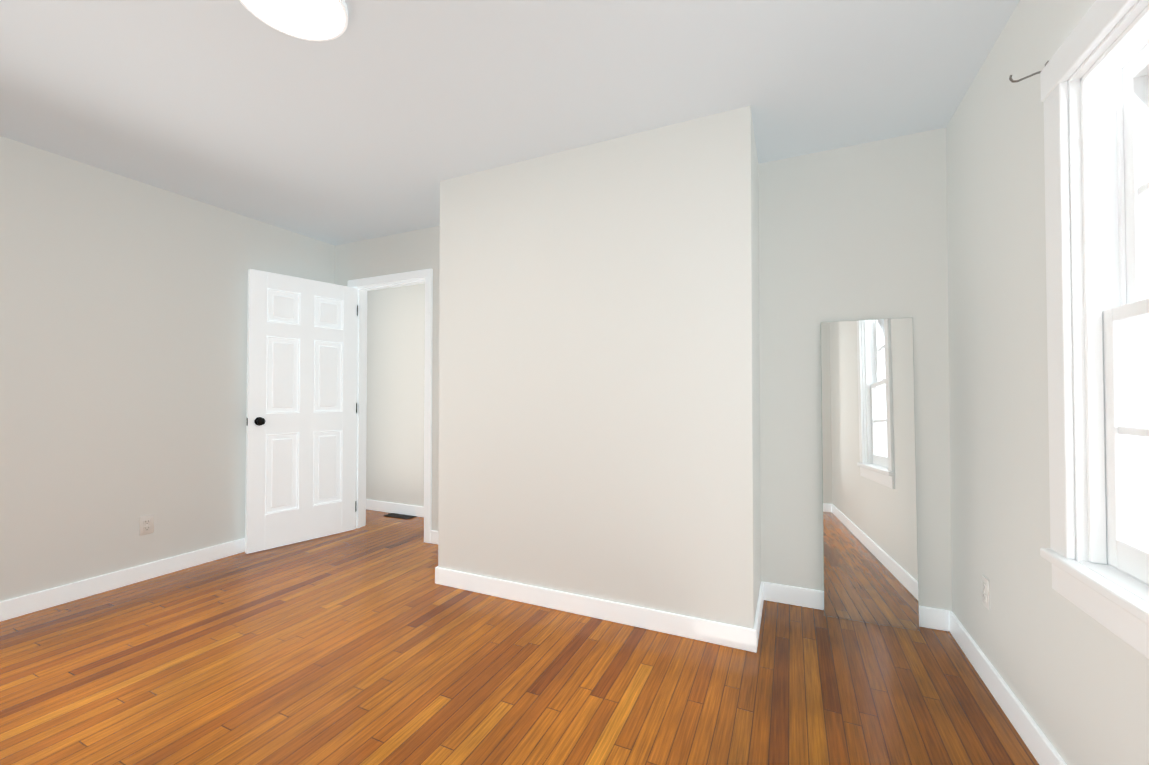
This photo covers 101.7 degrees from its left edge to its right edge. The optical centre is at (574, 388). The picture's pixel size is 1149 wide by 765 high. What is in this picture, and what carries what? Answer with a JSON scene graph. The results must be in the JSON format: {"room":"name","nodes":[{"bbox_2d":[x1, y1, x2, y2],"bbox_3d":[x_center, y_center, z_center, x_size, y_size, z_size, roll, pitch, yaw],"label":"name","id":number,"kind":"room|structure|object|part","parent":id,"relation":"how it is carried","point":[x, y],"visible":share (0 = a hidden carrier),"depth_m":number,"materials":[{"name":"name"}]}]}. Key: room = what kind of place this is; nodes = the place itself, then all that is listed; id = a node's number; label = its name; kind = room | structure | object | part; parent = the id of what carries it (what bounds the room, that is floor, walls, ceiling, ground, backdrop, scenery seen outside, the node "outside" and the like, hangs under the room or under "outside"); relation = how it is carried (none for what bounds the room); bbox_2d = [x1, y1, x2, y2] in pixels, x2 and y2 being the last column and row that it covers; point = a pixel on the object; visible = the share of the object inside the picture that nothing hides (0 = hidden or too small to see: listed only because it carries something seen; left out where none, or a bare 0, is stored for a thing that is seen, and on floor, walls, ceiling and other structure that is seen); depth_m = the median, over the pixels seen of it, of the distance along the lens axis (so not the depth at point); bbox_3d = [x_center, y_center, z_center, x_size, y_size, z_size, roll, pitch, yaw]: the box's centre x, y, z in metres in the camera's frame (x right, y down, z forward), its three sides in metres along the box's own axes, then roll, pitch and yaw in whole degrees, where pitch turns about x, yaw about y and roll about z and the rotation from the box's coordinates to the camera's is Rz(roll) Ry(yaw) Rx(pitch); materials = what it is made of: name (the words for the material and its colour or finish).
{"room":"empty bedroom","nodes":[
{"label":"empty bedroom","id":0,"kind":"room"},
{"bbox_2d":[0,136,334,601],"bbox_3d":[-2.915,-0.051,2.432,0.120,2.440,3.900,0,-1,25],"label":"wall","id":1,"kind":"structure","parent":0,"point":[123,346],"depth_m":2.76,"materials":[{"name":"white paint"}]},
{"bbox_2d":[0,538,244,621],"bbox_3d":[-2.854,1.120,2.386,0.014,0.098,3.660,0,-1,25],"label":"baseboard","id":2,"kind":"structure","parent":1,"relation":"attached to","point":[32,602],"depth_m":2.72,"materials":[{"name":"white wood"}]},
{"bbox_2d":[139,514,153,535],"bbox_3d":[-2.632,0.841,2.877,0.008,0.115,0.070,0,-1,25],"label":"electrical outlet","id":3,"kind":"object","parent":1,"relation":"attached to","point":[146,524],"visible":1,"depth_m":2.88,"materials":[{"name":"white plastic"}]},
{"bbox_2d":[366,283,424,506],"bbox_3d":[-1.471,-0.023,4.221,2.440,2.440,0.560,0,-1,25],"label":"wall","id":4,"kind":"structure","parent":0,"point":[395,409],"depth_m":4.51,"materials":[{"name":"white paint"}]},
{"bbox_2d":[366,499,423,516],"bbox_3d":[-1.407,1.150,4.342,2.200,0.098,0.014,0,-1,25],"label":"baseboard","id":5,"kind":"structure","parent":4,"relation":"attached to","point":[398,508],"depth_m":4.48,"materials":[{"name":"white wood"}]},
{"bbox_2d":[0,0,1019,245],"bbox_3d":[-1.026,-1.329,1.887,5.223,0.100,4.460,0,-1,25],"label":"ceiling","id":6,"kind":"structure","parent":0,"point":[378,118],"depth_m":1.97,"materials":[{"name":"white paint"}]},
{"bbox_2d":[239,0,347,40],"bbox_3d":[-0.927,-1.267,1.532,0.332,0.035,0.332,0,-1,25],"label":"ceiling light","id":7,"kind":"object","parent":6,"relation":"in","point":[318,20],"visible":1,"depth_m":1.57,"materials":[{"name":"white glass"}]},
{"bbox_2d":[0,509,1038,764],"bbox_3d":[-1.026,1.211,1.848,5.223,0.100,4.460,0,-1,25],"label":"floor","id":8,"kind":"structure","parent":0,"point":[370,643],"depth_m":1.85,"materials":[{"name":"brown wood"}]},
{"bbox_2d":[384,513,415,519],"bbox_3d":[-1.635,1.195,4.373,0.300,0.009,0.110,0,-1,25],"label":"floor vent","id":9,"kind":"object","parent":8,"relation":"in","point":[400,516],"visible":1,"depth_m":4.35,"materials":[{"name":"grey metal"}]},
{"bbox_2d":[821,317,918,630],"bbox_3d":[1.482,0.409,2.364,0.405,1.520,0.005,0,-3,23],"label":"mirror","id":10,"kind":"object","parent":8,"relation":"on","point":[870,556],"visible":0.96,"depth_m":2.36,"materials":[{"name":"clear mirror"}]},
{"bbox_2d":[438,106,760,628],"bbox_3d":[0.108,-0.046,2.728,1.780,2.440,0.585,0,-1,25],"label":"wall","id":11,"kind":"structure","parent":0,"point":[599,381],"depth_m":2.38,"materials":[{"name":"white paint"}]},
{"bbox_2d":[435,567,756,652],"bbox_3d":[-0.017,1.121,2.439,1.808,0.098,0.014,0,-1,25],"label":"baseboard","id":12,"kind":"structure","parent":11,"relation":"attached to","point":[729,635],"depth_m":2.35,"materials":[{"name":"white wood"}]},
{"bbox_2d":[754,582,763,646],"bbox_3d":[0.920,1.119,2.328,0.014,0.098,0.571,0,-1,25],"label":"baseboard","id":13,"kind":"structure","parent":11,"relation":"attached to","point":[757,623],"depth_m":2.30,"materials":[{"name":"white wood"}]},
{"bbox_2d":[335,128,951,610],"bbox_3d":[-0.024,-0.039,3.178,4.503,2.440,0.120,0,-1,25],"label":"wall","id":14,"kind":"structure","parent":0,"point":[853,232],"depth_m":2.49,"materials":[{"name":"white paint"}]},
{"bbox_2d":[245,269,357,553],"bbox_3d":[-2.090,0.165,3.660,0.045,2.030,0.809,-1,-1,38],"label":"door","id":15,"kind":"structure","parent":14,"relation":"in","point":[301,401],"depth_m":3.59,"materials":[{"name":"white wood"}]},
{"bbox_2d":[247,417,265,425],"bbox_3d":[-2.307,0.239,3.377,0.148,0.062,0.100,-1,-1,38],"label":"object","id":16,"kind":"structure","parent":15,"relation":"attached to","point":[258,421],"depth_m":3.35,"materials":[{"name":"black metal"}]},
{"bbox_3d":[-1.863,0.170,3.976,0.002,1.758,0.031,0,-1,25],"label":"door hinge leaf","id":17,"kind":"part","parent":15,"relation":"part of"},
{"bbox_2d":[348,269,432,542],"bbox_3d":[-1.490,0.135,3.853,0.917,2.112,0.152,0,-1,25],"label":"door frame","id":18,"kind":"structure","parent":14,"relation":"attached to","point":[427,274],"depth_m":3.90,"materials":[{"name":"white wood"}]},
{"bbox_2d":[430,530,437,543],"bbox_3d":[-0.847,1.136,3.466,0.561,0.098,0.014,0,-1,25],"label":"baseboard","id":19,"kind":"structure","parent":14,"relation":"attached to","point":[433,537],"depth_m":3.56,"materials":[{"name":"white wood"}]},
{"bbox_2d":[762,582,948,630],"bbox_3d":[1.417,1.120,2.420,0.839,0.098,0.014,0,-1,25],"label":"baseboard","id":20,"kind":"structure","parent":14,"relation":"attached to","point":[934,618],"depth_m":2.49,"materials":[{"name":"white wood"}]},
{"bbox_2d":[946,0,1148,764],"bbox_3d":[1.137,-0.079,0.560,0.200,2.440,3.660,0,-1,25],"label":"wall","id":21,"kind":"structure","parent":0,"point":[1075,678],"depth_m":1.60,"materials":[{"name":"white paint"}]},
{"bbox_2d":[982,575,989,609],"bbox_3d":[1.623,0.805,1.847,0.008,0.115,0.070,0,-1,25],"label":"electrical outlet","id":22,"kind":"object","parent":21,"relation":"attached to","point":[985,592],"visible":1,"depth_m":1.84,"materials":[{"name":"white plastic"}]},
{"bbox_2d":[949,611,1066,764],"bbox_3d":[1.040,1.092,0.587,0.014,0.098,3.660,0,-1,25],"label":"baseboard","id":23,"kind":"structure","parent":21,"relation":"attached to","point":[1041,748],"depth_m":1.64,"materials":[{"name":"white wood"}]},
{"bbox_2d":[1009,61,1048,82],"bbox_3d":[1.362,-0.939,1.403,0.088,0.056,0.018,0,-1,25],"label":"curtain rod bracket","id":24,"kind":"object","parent":21,"relation":"attached to","point":[1021,79],"visible":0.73,"depth_m":1.41,"materials":[{"name":"silver metal"}]},
{"bbox_2d":[1040,0,1148,658],"bbox_3d":[1.271,-0.186,0.863,0.268,1.513,1.020,0,-1,25],"label":"window","id":25,"kind":"structure","parent":21,"relation":"in","point":[1104,44],"depth_m":1.23,"materials":[{"name":"white wood"}]},
{"bbox_3d":[1.249,0.121,0.868,0.035,0.667,0.796,0,-1,25],"label":"window sash","id":26,"kind":"part","parent":25,"relation":"part of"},
{"bbox_3d":[1.289,-0.510,0.860,0.035,0.667,0.796,0,-1,25],"label":"window sash","id":27,"kind":"part","parent":25,"relation":"part of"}
]}

